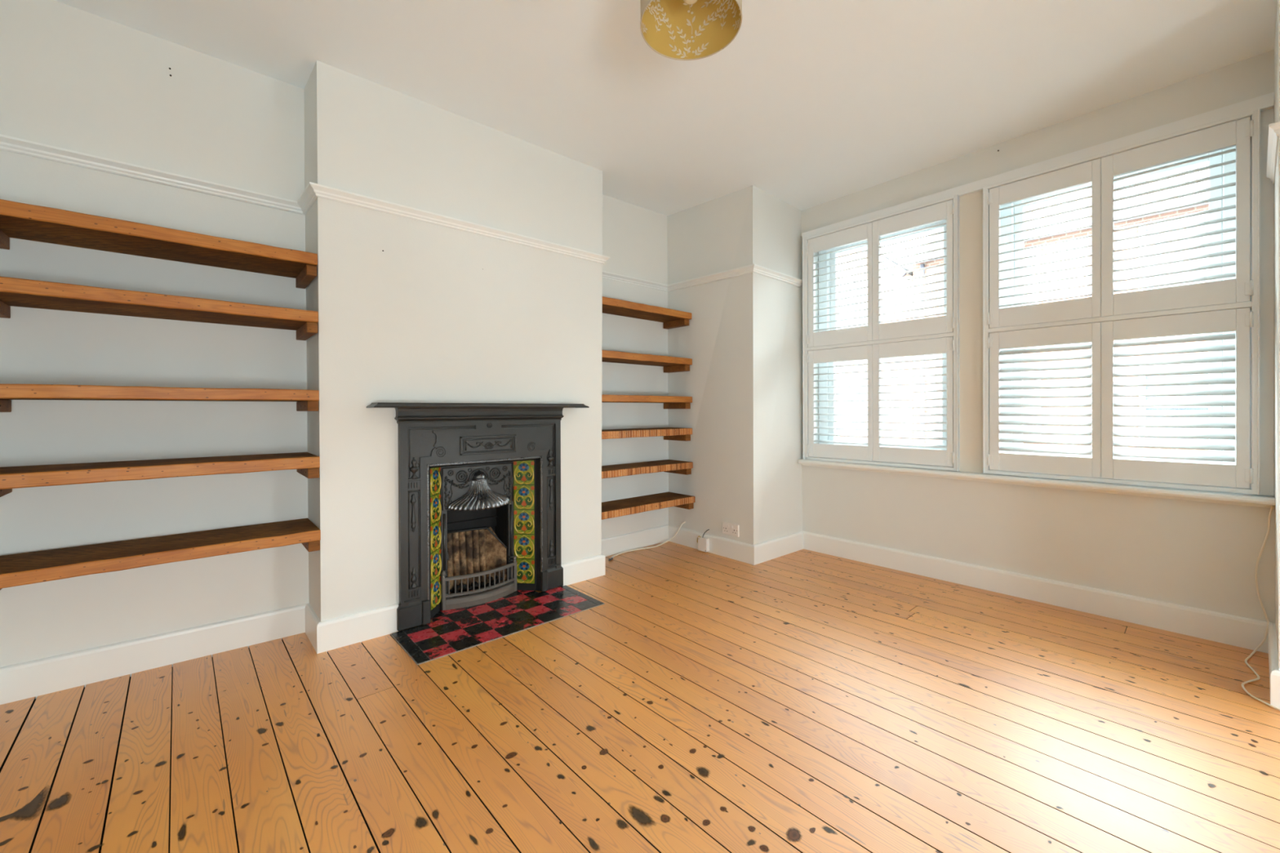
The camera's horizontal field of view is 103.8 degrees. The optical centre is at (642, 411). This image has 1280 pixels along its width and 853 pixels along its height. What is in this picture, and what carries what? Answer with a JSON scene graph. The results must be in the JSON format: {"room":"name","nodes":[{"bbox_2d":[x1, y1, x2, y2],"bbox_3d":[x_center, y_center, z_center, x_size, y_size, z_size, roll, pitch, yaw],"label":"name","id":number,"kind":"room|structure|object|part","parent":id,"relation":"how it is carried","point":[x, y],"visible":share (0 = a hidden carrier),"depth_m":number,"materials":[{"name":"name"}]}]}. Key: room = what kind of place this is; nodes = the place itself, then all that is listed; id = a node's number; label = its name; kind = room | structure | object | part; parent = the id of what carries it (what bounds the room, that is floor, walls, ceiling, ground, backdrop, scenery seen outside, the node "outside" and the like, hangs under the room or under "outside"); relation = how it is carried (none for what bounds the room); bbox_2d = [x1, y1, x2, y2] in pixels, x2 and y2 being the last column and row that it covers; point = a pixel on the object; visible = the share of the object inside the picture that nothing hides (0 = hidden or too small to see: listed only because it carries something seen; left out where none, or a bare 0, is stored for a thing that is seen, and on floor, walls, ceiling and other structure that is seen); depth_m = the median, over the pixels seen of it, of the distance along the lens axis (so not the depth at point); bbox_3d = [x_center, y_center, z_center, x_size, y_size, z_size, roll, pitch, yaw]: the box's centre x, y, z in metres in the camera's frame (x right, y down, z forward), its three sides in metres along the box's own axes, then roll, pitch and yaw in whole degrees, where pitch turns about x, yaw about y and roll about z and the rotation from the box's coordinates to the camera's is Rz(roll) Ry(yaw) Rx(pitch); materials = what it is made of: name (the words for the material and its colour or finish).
{"room":"living room","nodes":[
{"label":"living room","id":0,"kind":"room"},
{"bbox_2d":[0,0,308,676],"bbox_3d":[-2.069,-0.246,2.202,1.350,2.690,0.198,0,0,-42],"label":"wall","id":1,"kind":"structure","parent":0,"point":[72,78],"depth_m":2.09,"materials":[{"name":"paint"}]},
{"bbox_2d":[0,133,303,214],"bbox_3d":[-1.998,-0.985,2.129,0.970,0.046,0.051,0,0,-42],"label":"rail","id":2,"kind":"object","parent":1,"relation":"attached to","point":[11,144],"visible":0.91,"depth_m":2.06,"materials":[{"name":"white paint"}]},
{"bbox_2d":[0,199,317,288],"bbox_3d":[-1.897,-0.647,2.014,0.958,0.097,0.328,0,0,-42],"label":"wall shelf","id":3,"kind":"object","parent":1,"relation":"attached to","point":[20,220],"visible":1,"depth_m":1.92,"materials":[{"name":"orange wood"}]},
{"bbox_2d":[0,276,318,340],"bbox_3d":[-1.895,-0.395,2.015,0.959,0.096,0.334,0,0,-42],"label":"wall shelf","id":4,"kind":"object","parent":1,"relation":"attached to","point":[19,292],"visible":1,"depth_m":1.90,"materials":[{"name":"orange wood"}]},
{"bbox_2d":[0,383,319,412],"bbox_3d":[-1.894,-0.048,2.017,0.960,0.094,0.336,0,0,-42],"label":"wall shelf","id":5,"kind":"object","parent":1,"relation":"attached to","point":[306,400],"visible":1,"depth_m":1.87,"materials":[{"name":"orange wood"}]},
{"bbox_2d":[0,452,319,497],"bbox_3d":[-1.893,0.247,2.019,0.962,0.096,0.337,0,0,-42],"label":"wall shelf","id":6,"kind":"object","parent":1,"relation":"attached to","point":[306,464],"visible":1,"depth_m":1.89,"materials":[{"name":"orange wood"}]},
{"bbox_2d":[0,518,320,590],"bbox_3d":[-1.892,0.570,2.022,0.963,0.093,0.339,0,0,-42],"label":"wall shelf","id":7,"kind":"object","parent":1,"relation":"attached to","point":[37,566],"visible":1,"depth_m":1.92,"materials":[{"name":"orange wood"}]},
{"bbox_2d":[0,603,399,705],"bbox_3d":[-1.798,1.016,2.164,1.306,0.143,0.348,0,0,-40],"label":"baseboard","id":8,"kind":"structure","parent":1,"relation":"attached to","point":[33,678],"depth_m":2.18,"materials":[{"name":"white paint"}]},
{"bbox_2d":[303,60,602,621],"bbox_3d":[-0.973,-0.253,2.900,1.602,2.690,0.357,0,0,-42],"label":"wall","id":9,"kind":"structure","parent":0,"point":[410,310],"depth_m":2.55,"materials":[{"name":"paint"}]},
{"bbox_2d":[297,182,609,263],"bbox_3d":[-0.950,-0.991,2.866,1.667,0.046,0.351,0,0,-42],"label":"rail","id":10,"kind":"object","parent":9,"relation":"attached to","point":[312,191],"visible":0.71,"depth_m":2.56,"materials":[{"name":"white paint"}]},
{"bbox_2d":[560,554,605,586],"bbox_3d":[-0.490,1.007,3.313,0.336,0.143,0.363,0,0,-42],"label":"baseboard","id":11,"kind":"structure","parent":9,"relation":"attached to","point":[579,571],"depth_m":3.18,"materials":[{"name":"white paint"}]},
{"bbox_2d":[601,194,668,538],"bbox_3d":[-0.100,-0.260,3.939,1.300,2.690,0.230,0,0,-42],"label":"wall","id":12,"kind":"structure","parent":0,"point":[635,237],"depth_m":3.86,"materials":[{"name":"paint"}]},
{"bbox_2d":[601,524,668,556],"bbox_3d":[-0.135,1.004,3.845,0.980,0.143,0.041,0,0,-42],"label":"baseboard","id":13,"kind":"structure","parent":12,"relation":"attached to","point":[616,544],"depth_m":3.89,"materials":[{"name":"white paint"}]},
{"bbox_2d":[602,271,667,291],"bbox_3d":[-0.122,-0.998,3.791,0.894,0.046,0.047,0,0,-40],"label":"rail","id":14,"kind":"object","parent":12,"relation":"attached to","point":[607,275],"visible":0.66,"depth_m":3.83,"materials":[{"name":"white paint"}]},
{"bbox_2d":[602,296,691,328],"bbox_3d":[-0.030,-0.721,3.706,0.887,0.100,0.252,0,0,-42],"label":"wall shelf","id":15,"kind":"object","parent":12,"relation":"attached to","point":[670,318],"visible":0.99,"depth_m":3.69,"materials":[{"name":"orange wood"}]},
{"bbox_2d":[601,350,692,373],"bbox_3d":[-0.030,-0.366,3.712,0.892,0.099,0.258,0,0,-42],"label":"wall shelf","id":16,"kind":"object","parent":12,"relation":"attached to","point":[670,364],"visible":0.93,"depth_m":3.68,"materials":[{"name":"orange wood"}]},
{"bbox_2d":[601,426,692,440],"bbox_3d":[-0.032,0.178,3.724,0.900,0.101,0.264,0,0,-42],"label":"wall shelf","id":17,"kind":"object","parent":12,"relation":"attached to","point":[668,433],"visible":0.96,"depth_m":3.66,"materials":[{"name":"brown wood"}]},
{"bbox_2d":[601,394,692,408],"bbox_3d":[-0.031,-0.070,3.719,0.897,0.097,0.262,0,0,-42],"label":"wall shelf","id":18,"kind":"object","parent":12,"relation":"attached to","point":[669,402],"visible":0.94,"depth_m":3.67,"materials":[{"name":"orange wood"}]},
{"bbox_2d":[601,459,693,478],"bbox_3d":[-0.031,0.442,3.729,0.904,0.098,0.270,0,0,-42],"label":"wall shelf","id":19,"kind":"object","parent":12,"relation":"attached to","point":[679,467],"visible":0.94,"depth_m":3.68,"materials":[{"name":"brown wood"}]},
{"bbox_2d":[601,492,695,519],"bbox_3d":[-0.025,0.710,3.727,0.908,0.099,0.294,0,0,-42],"label":"wall shelf","id":20,"kind":"object","parent":12,"relation":"attached to","point":[619,508],"visible":0.95,"depth_m":3.68,"materials":[{"name":"brown wood"}]},
{"bbox_2d":[0,541,1279,852],"bbox_3d":[0.506,1.096,1.693,4.200,0.051,4.150,0,0,-42],"label":"floor","id":21,"kind":"structure","parent":0,"point":[802,700],"depth_m":1.66,"materials":[{"name":"brown wood"}]},
{"bbox_2d":[390,585,604,665],"bbox_3d":[-0.818,1.069,2.724,0.998,0.006,0.708,0,0,-42],"label":"hearth","id":22,"kind":"object","parent":21,"relation":"on","point":[452,631],"visible":0.94,"depth_m":2.56,"materials":[{"name":"red tile"}]},
{"bbox_2d":[366,402,589,631],"bbox_3d":[-0.910,0.509,2.833,1.196,1.112,0.422,0,0,-42],"label":"fireplace","id":23,"kind":"object","parent":22,"relation":"on","point":[460,505],"visible":1,"depth_m":2.80,"materials":[{"name":"black metal"}]},
{"bbox_3d":[-1.093,0.659,2.650,0.017,0.735,0.129,0,0,1],"label":"tile panel","id":24,"kind":"part","parent":23,"relation":"part of","materials":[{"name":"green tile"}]},
{"bbox_3d":[-0.927,0.676,2.854,0.428,0.779,0.032,0,0,-42],"label":"canopy plate","id":25,"kind":"part","parent":23,"relation":"part of","materials":[{"name":"black metal"}]},
{"bbox_2d":[366,402,589,408],"bbox_3d":[-0.820,-0.034,2.728,1.196,0.024,0.145,0,0,-42],"label":"mantel shelf","id":26,"kind":"object","parent":23,"relation":"attached to","point":[396,405],"depth_m":2.59,"materials":[{"name":"black metal"}]},
{"bbox_2d":[447,480,510,511],"bbox_3d":[-0.890,0.459,2.811,0.364,0.153,0.138,0,0,-42],"label":"hood","id":27,"kind":"object","parent":23,"relation":"attached to","point":[462,495],"depth_m":2.79,"materials":[{"name":"metal"}]},
{"bbox_3d":[-0.850,0.017,2.762,0.948,0.082,0.053,0,0,-42],"label":"cornice","id":28,"kind":"part","parent":23,"relation":"part of","materials":[{"name":"black metal"}]},
{"bbox_2d":[444,581,515,601],"bbox_3d":[-0.909,1.013,2.837,0.428,0.011,0.102,0,0,-42],"label":"grille","id":29,"kind":"object","parent":23,"relation":"attached to","point":[505,586],"depth_m":2.80,"materials":[{"name":"metal"}]},
{"bbox_3d":[-0.848,0.609,2.765,0.664,0.690,0.034,0,0,-42],"label":"beaded moulding","id":30,"kind":"part","parent":23,"relation":"part of","materials":[{"name":"metal"}]},
{"bbox_3d":[-0.705,0.656,2.996,0.129,0.735,0.017,0,0,6],"label":"tile panel","id":31,"kind":"part","parent":23,"relation":"part of","materials":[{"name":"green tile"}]},
{"bbox_2d":[608,521,685,560],"bbox_3d":[0.018,0.971,3.842,0.729,0.187,0.124,0,0,-37],"label":"cable","id":32,"kind":"object","parent":21,"relation":"on","point":[673,536],"visible":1,"depth_m":3.90,"materials":[{"name":"white plastic"}]},
{"bbox_2d":[54,0,1276,215],"bbox_3d":[0.568,-1.639,1.679,4.700,0.120,4.550,0,0,-42],"label":"ceiling","id":33,"kind":"structure","parent":0,"point":[811,103],"depth_m":2.29,"materials":[{"name":"paint"}]},
{"bbox_2d":[640,0,742,60],"bbox_3d":[0.146,-1.375,1.525,0.308,0.401,0.308,0,0,-42],"label":"pendant lamp","id":34,"kind":"object","parent":33,"relation":"hanging from","point":[675,29],"visible":1,"depth_m":1.66,"materials":[{"name":"yellow metal"}]},
{"bbox_3d":[0.146,-1.296,1.525,0.060,0.095,0.060,0,0,-42],"label":"light bulb","id":35,"kind":"part","parent":34,"relation":"part of","materials":[{"name":"glass"}]},
{"bbox_3d":[0.146,-1.279,1.525,0.306,0.205,0.306,0,0,-42],"label":"lamp shade","id":36,"kind":"part","parent":34,"relation":"part of","materials":[{"name":"gold metal"}]},
{"bbox_2d":[666,185,803,545],"bbox_3d":[0.683,-0.264,4.099,0.758,2.690,1.035,0,0,-42],"label":"wall","id":37,"kind":"structure","parent":0,"point":[743,336],"depth_m":3.74,"materials":[{"name":"paint"}]},
{"bbox_2d":[697,528,709,552],"bbox_3d":[0.466,0.974,3.829,0.060,0.163,0.110,0,0,-42],"label":"junction box","id":38,"kind":"object","parent":37,"relation":"attached to","point":[703,543],"visible":1,"depth_m":3.80,"materials":[{"name":"white plastic"}]},
{"bbox_3d":[0.453,1.005,3.803,0.005,0.100,0.088,0,0,-42],"label":"box lid","id":39,"kind":"part","parent":38,"relation":"part of","materials":[{"name":"white plastic"}]},
{"bbox_2d":[722,521,738,537],"bbox_3d":[0.642,0.855,3.658,0.018,0.086,0.146,0,0,-42],"label":"double socket","id":40,"kind":"object","parent":37,"relation":"attached to","point":[731,529],"visible":1,"depth_m":3.65,"materials":[{"name":"white plastic"}]},
{"bbox_2d":[668,524,803,564],"bbox_3d":[0.727,1.000,4.030,0.655,0.143,0.910,0,0,-42],"label":"baseboard","id":41,"kind":"structure","parent":37,"relation":"attached to","point":[760,553],"depth_m":3.70,"materials":[{"name":"white paint"}]},
{"bbox_2d":[667,49,1279,623],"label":"wall","id":42,"kind":"structure","parent":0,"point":[1197,554],"depth_m":2.81,"materials":[{"name":"paint"}]},
{"bbox_2d":[805,222,872,347],"bbox_3d":[1.447,-0.910,3.687,0.061,0.826,0.512,0,0,-42],"label":"shutter","id":43,"kind":"object","parent":42,"relation":"attached to","point":[864,232],"visible":1,"depth_m":3.67,"materials":[{"name":"white wood"}]},
{"bbox_3d":[1.449,-1.269,3.682,0.026,0.108,0.410,0,0,-42],"label":"rail","id":44,"kind":"part","parent":43,"relation":"part of","materials":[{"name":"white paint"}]},
{"bbox_3d":[1.452,-0.552,3.684,0.026,0.110,0.410,0,0,-42],"label":"rail","id":45,"kind":"part","parent":43,"relation":"part of","materials":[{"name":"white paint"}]},
{"bbox_2d":[806,344,872,461],"bbox_3d":[1.450,-0.063,3.690,0.063,0.813,0.512,0,0,-42],"label":"shutter","id":46,"kind":"object","parent":42,"relation":"attached to","point":[863,352],"visible":1,"depth_m":3.68,"materials":[{"name":"white wood"}]},
{"bbox_3d":[1.452,-0.420,3.685,0.026,0.100,0.410,0,0,-42],"label":"rail","id":47,"kind":"part","parent":46,"relation":"part of","materials":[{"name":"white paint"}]},
{"bbox_3d":[1.455,0.292,3.688,0.026,0.103,0.410,0,0,-42],"label":"rail","id":48,"kind":"part","parent":46,"relation":"part of","materials":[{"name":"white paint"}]},
{"bbox_2d":[802,194,959,471],"bbox_3d":[1.697,-0.502,3.584,0.288,1.737,1.058,0,0,-42],"label":"window","id":49,"kind":"structure","parent":42,"relation":"attached to","point":[956,334],"depth_m":3.73,"materials":[{"name":"white wood"}]},
{"bbox_2d":[872,336,954,466],"bbox_3d":[1.782,-0.063,3.318,0.063,0.813,0.505,0,0,-42],"label":"shutter","id":50,"kind":"object","parent":42,"relation":"attached to","point":[935,457],"visible":1,"depth_m":3.30,"materials":[{"name":"white wood"}]},
{"bbox_3d":[1.781,-0.419,3.317,0.026,0.100,0.416,0,0,-42],"label":"rail","id":51,"kind":"part","parent":50,"relation":"part of","materials":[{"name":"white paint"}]},
{"bbox_3d":[1.784,0.292,3.320,0.026,0.103,0.416,0,0,-42],"label":"rail","id":52,"kind":"part","parent":50,"relation":"part of","materials":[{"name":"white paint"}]},
{"bbox_2d":[872,199,954,340],"bbox_3d":[1.779,-0.910,3.315,0.061,0.826,0.505,0,0,-42],"label":"shutter","id":53,"kind":"object","parent":42,"relation":"attached to","point":[944,211],"visible":1,"depth_m":3.29,"materials":[{"name":"white wood"}]},
{"bbox_3d":[1.778,-1.269,3.313,0.026,0.108,0.416,0,0,-42],"label":"rail","id":54,"kind":"part","parent":53,"relation":"part of","materials":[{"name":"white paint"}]},
{"bbox_3d":[1.781,-0.551,3.316,0.026,0.110,0.416,0,0,-42],"label":"rail","id":55,"kind":"part","parent":53,"relation":"part of","materials":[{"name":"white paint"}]},
{"bbox_2d":[797,458,1275,507],"bbox_3d":[2.009,0.394,3.055,0.137,0.053,2.288,0,0,-42],"label":"window sill","id":56,"kind":"structure","parent":42,"relation":"attached to","point":[1237,499],"depth_m":2.67,"materials":[{"name":"white paint"}]},
{"bbox_2d":[1241,506,1279,711],"bbox_3d":[2.486,0.737,1.994,0.702,0.650,0.146,0,0,-42],"label":"cable","id":57,"kind":"object","parent":56,"relation":"hanging from","point":[1254,651],"visible":1,"depth_m":2.21,"materials":[{"name":"white plastic"}]},
{"bbox_2d":[802,92,1274,238],"bbox_3d":[2.017,-1.366,3.072,0.084,0.058,2.302,0,0,-42],"label":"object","id":58,"kind":"structure","parent":42,"relation":"attached to","point":[1264,102],"depth_m":2.66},
{"bbox_2d":[803,531,1274,653],"bbox_3d":[2.013,0.999,3.057,0.039,0.143,2.332,0,0,-42],"label":"baseboard","id":59,"kind":"structure","parent":42,"relation":"attached to","point":[1229,629],"depth_m":2.72,"materials":[{"name":"white paint"}]},
{"bbox_2d":[986,322,1101,477],"bbox_3d":[2.237,-0.062,2.809,0.053,0.813,0.513,0,0,-42],"label":"shutter","id":60,"kind":"object","parent":42,"relation":"attached to","point":[1091,467],"visible":1,"depth_m":2.79,"materials":[{"name":"white wood"}]},
{"bbox_3d":[2.240,-0.419,2.804,0.026,0.100,0.407,0,0,-42],"label":"rail","id":61,"kind":"part","parent":60,"relation":"part of","materials":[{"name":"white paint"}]},
{"bbox_3d":[2.242,0.293,2.806,0.026,0.103,0.407,0,0,-42],"label":"rail","id":62,"kind":"part","parent":60,"relation":"part of","materials":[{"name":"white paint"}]},
{"bbox_2d":[986,158,1101,328],"bbox_3d":[2.234,-0.909,2.806,0.061,0.826,0.513,0,0,-42],"label":"shutter","id":63,"kind":"object","parent":42,"relation":"attached to","point":[1087,172],"visible":1,"depth_m":2.78,"materials":[{"name":"white wood"}]},
{"bbox_3d":[2.237,-1.268,2.800,0.026,0.108,0.407,0,0,-42],"label":"rail","id":64,"kind":"part","parent":63,"relation":"part of","materials":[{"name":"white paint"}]},
{"bbox_3d":[2.239,-0.551,2.803,0.026,0.110,0.407,0,0,-42],"label":"rail","id":65,"kind":"part","parent":63,"relation":"part of","materials":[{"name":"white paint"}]},
{"bbox_2d":[982,108,1260,495],"bbox_3d":[2.486,-0.501,2.701,0.288,1.737,1.045,0,0,-42],"label":"window","id":66,"kind":"structure","parent":42,"relation":"attached to","point":[1255,303],"depth_m":2.47,"materials":[{"name":"white wood"}]},
{"bbox_2d":[1101,307,1253,488],"bbox_3d":[2.569,-0.062,2.438,0.054,0.813,0.504,0,0,-42],"label":"shutter","id":67,"kind":"object","parent":42,"relation":"attached to","point":[1240,321],"visible":1,"depth_m":2.41,"materials":[{"name":"white wood"}]},
{"bbox_3d":[2.566,-0.419,2.438,0.026,0.100,0.408,0,0,-42],"label":"rail","id":68,"kind":"part","parent":67,"relation":"part of","materials":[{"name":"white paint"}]},
{"bbox_3d":[2.569,0.293,2.441,0.026,0.103,0.408,0,0,-42],"label":"rail","id":69,"kind":"part","parent":67,"relation":"part of","materials":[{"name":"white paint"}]},
{"bbox_2d":[1101,116,1253,316],"bbox_3d":[2.566,-0.909,2.435,0.057,0.826,0.504,0,0,-42],"label":"shutter","id":70,"kind":"object","parent":42,"relation":"attached to","point":[1237,133],"visible":1,"depth_m":2.40,"materials":[{"name":"white wood"}]},
{"bbox_3d":[2.563,-1.268,2.434,0.026,0.108,0.408,0,0,-42],"label":"rail","id":71,"kind":"part","parent":70,"relation":"part of","materials":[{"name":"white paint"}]},
{"bbox_3d":[2.566,-0.551,2.437,0.026,0.110,0.408,0,0,-42],"label":"rail","id":72,"kind":"part","parent":70,"relation":"part of","materials":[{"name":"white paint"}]},
{"bbox_2d":[1259,107,1274,496],"bbox_3d":[2.789,-0.489,2.252,0.075,1.720,0.055,0,0,-42],"label":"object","id":73,"kind":"structure","parent":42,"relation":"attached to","point":[1267,117],"depth_m":2.22,"materials":[{"name":"white wood"}]},
{"bbox_2d":[1273,0,1279,671],"bbox_3d":[2.925,-0.262,1.656,0.749,2.690,1.074,0,0,-42],"label":"wall","id":74,"kind":"structure","parent":0,"point":[1277,42],"depth_m":1.96,"materials":[{"name":"paint"}]},
{"bbox_2d":[1268,623,1279,708],"bbox_3d":[2.844,1.002,1.663,0.662,0.143,0.991,0,0,-42],"label":"baseboard","id":75,"kind":"structure","parent":74,"relation":"attached to","point":[1274,673],"depth_m":1.84,"materials":[{"name":"white paint"}]},
{"label":"outside","id":76,"kind":"structure","parent":0,"visible":0},
{"bbox_3d":[16.366,1.665,14.618,36.130,0.300,60.000,0,0,-42],"label":"street","id":77,"kind":"object","parent":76,"visible":0},
{"bbox_2d":[835,245,913,443],"bbox_3d":[7.648,-2.271,17.420,8.360,7.610,6.000,0,0,-42],"label":"house","id":78,"kind":"structure","parent":77,"relation":"on","point":[891,255],"depth_m":13.50,"materials":[{"name":"brick"}]},
{"bbox_3d":[5.682,-0.120,13.896,0.030,1.450,1.140,0,0,-42],"label":"pane","id":79,"kind":"part","parent":78,"relation":"part of","materials":[{"name":"glass"}]},
{"bbox_3d":[5.673,-2.770,13.886,0.030,1.450,1.140,0,0,-42],"label":"pane","id":80,"kind":"part","parent":78,"relation":"part of","materials":[{"name":"glass"}]},
{"bbox_2d":[906,162,1208,453],"bbox_3d":[11.900,-2.497,12.831,8.730,8.070,6.490,0,0,-42],"label":"house","id":81,"kind":"structure","parent":77,"relation":"on","point":[1205,173],"depth_m":10.15,"materials":[{"name":"brick"}]},
{"bbox_3d":[8.105,-0.118,11.184,0.030,1.450,1.140,0,0,-42],"label":"pane","id":82,"kind":"part","parent":81,"relation":"part of","materials":[{"name":"glass"}]},
{"bbox_3d":[8.095,-2.768,11.173,0.030,1.450,1.140,0,0,-42],"label":"pane","id":83,"kind":"part","parent":81,"relation":"part of","materials":[{"name":"glass"}]},
{"bbox_3d":[9.920,-0.116,9.151,0.030,1.450,1.140,0,0,-42],"label":"pane","id":84,"kind":"part","parent":81,"relation":"part of","materials":[{"name":"glass"}]},
{"bbox_3d":[9.911,-2.766,9.140,0.030,1.450,1.140,0,0,-42],"label":"pane","id":85,"kind":"part","parent":81,"relation":"part of","materials":[{"name":"glass"}]}
]}

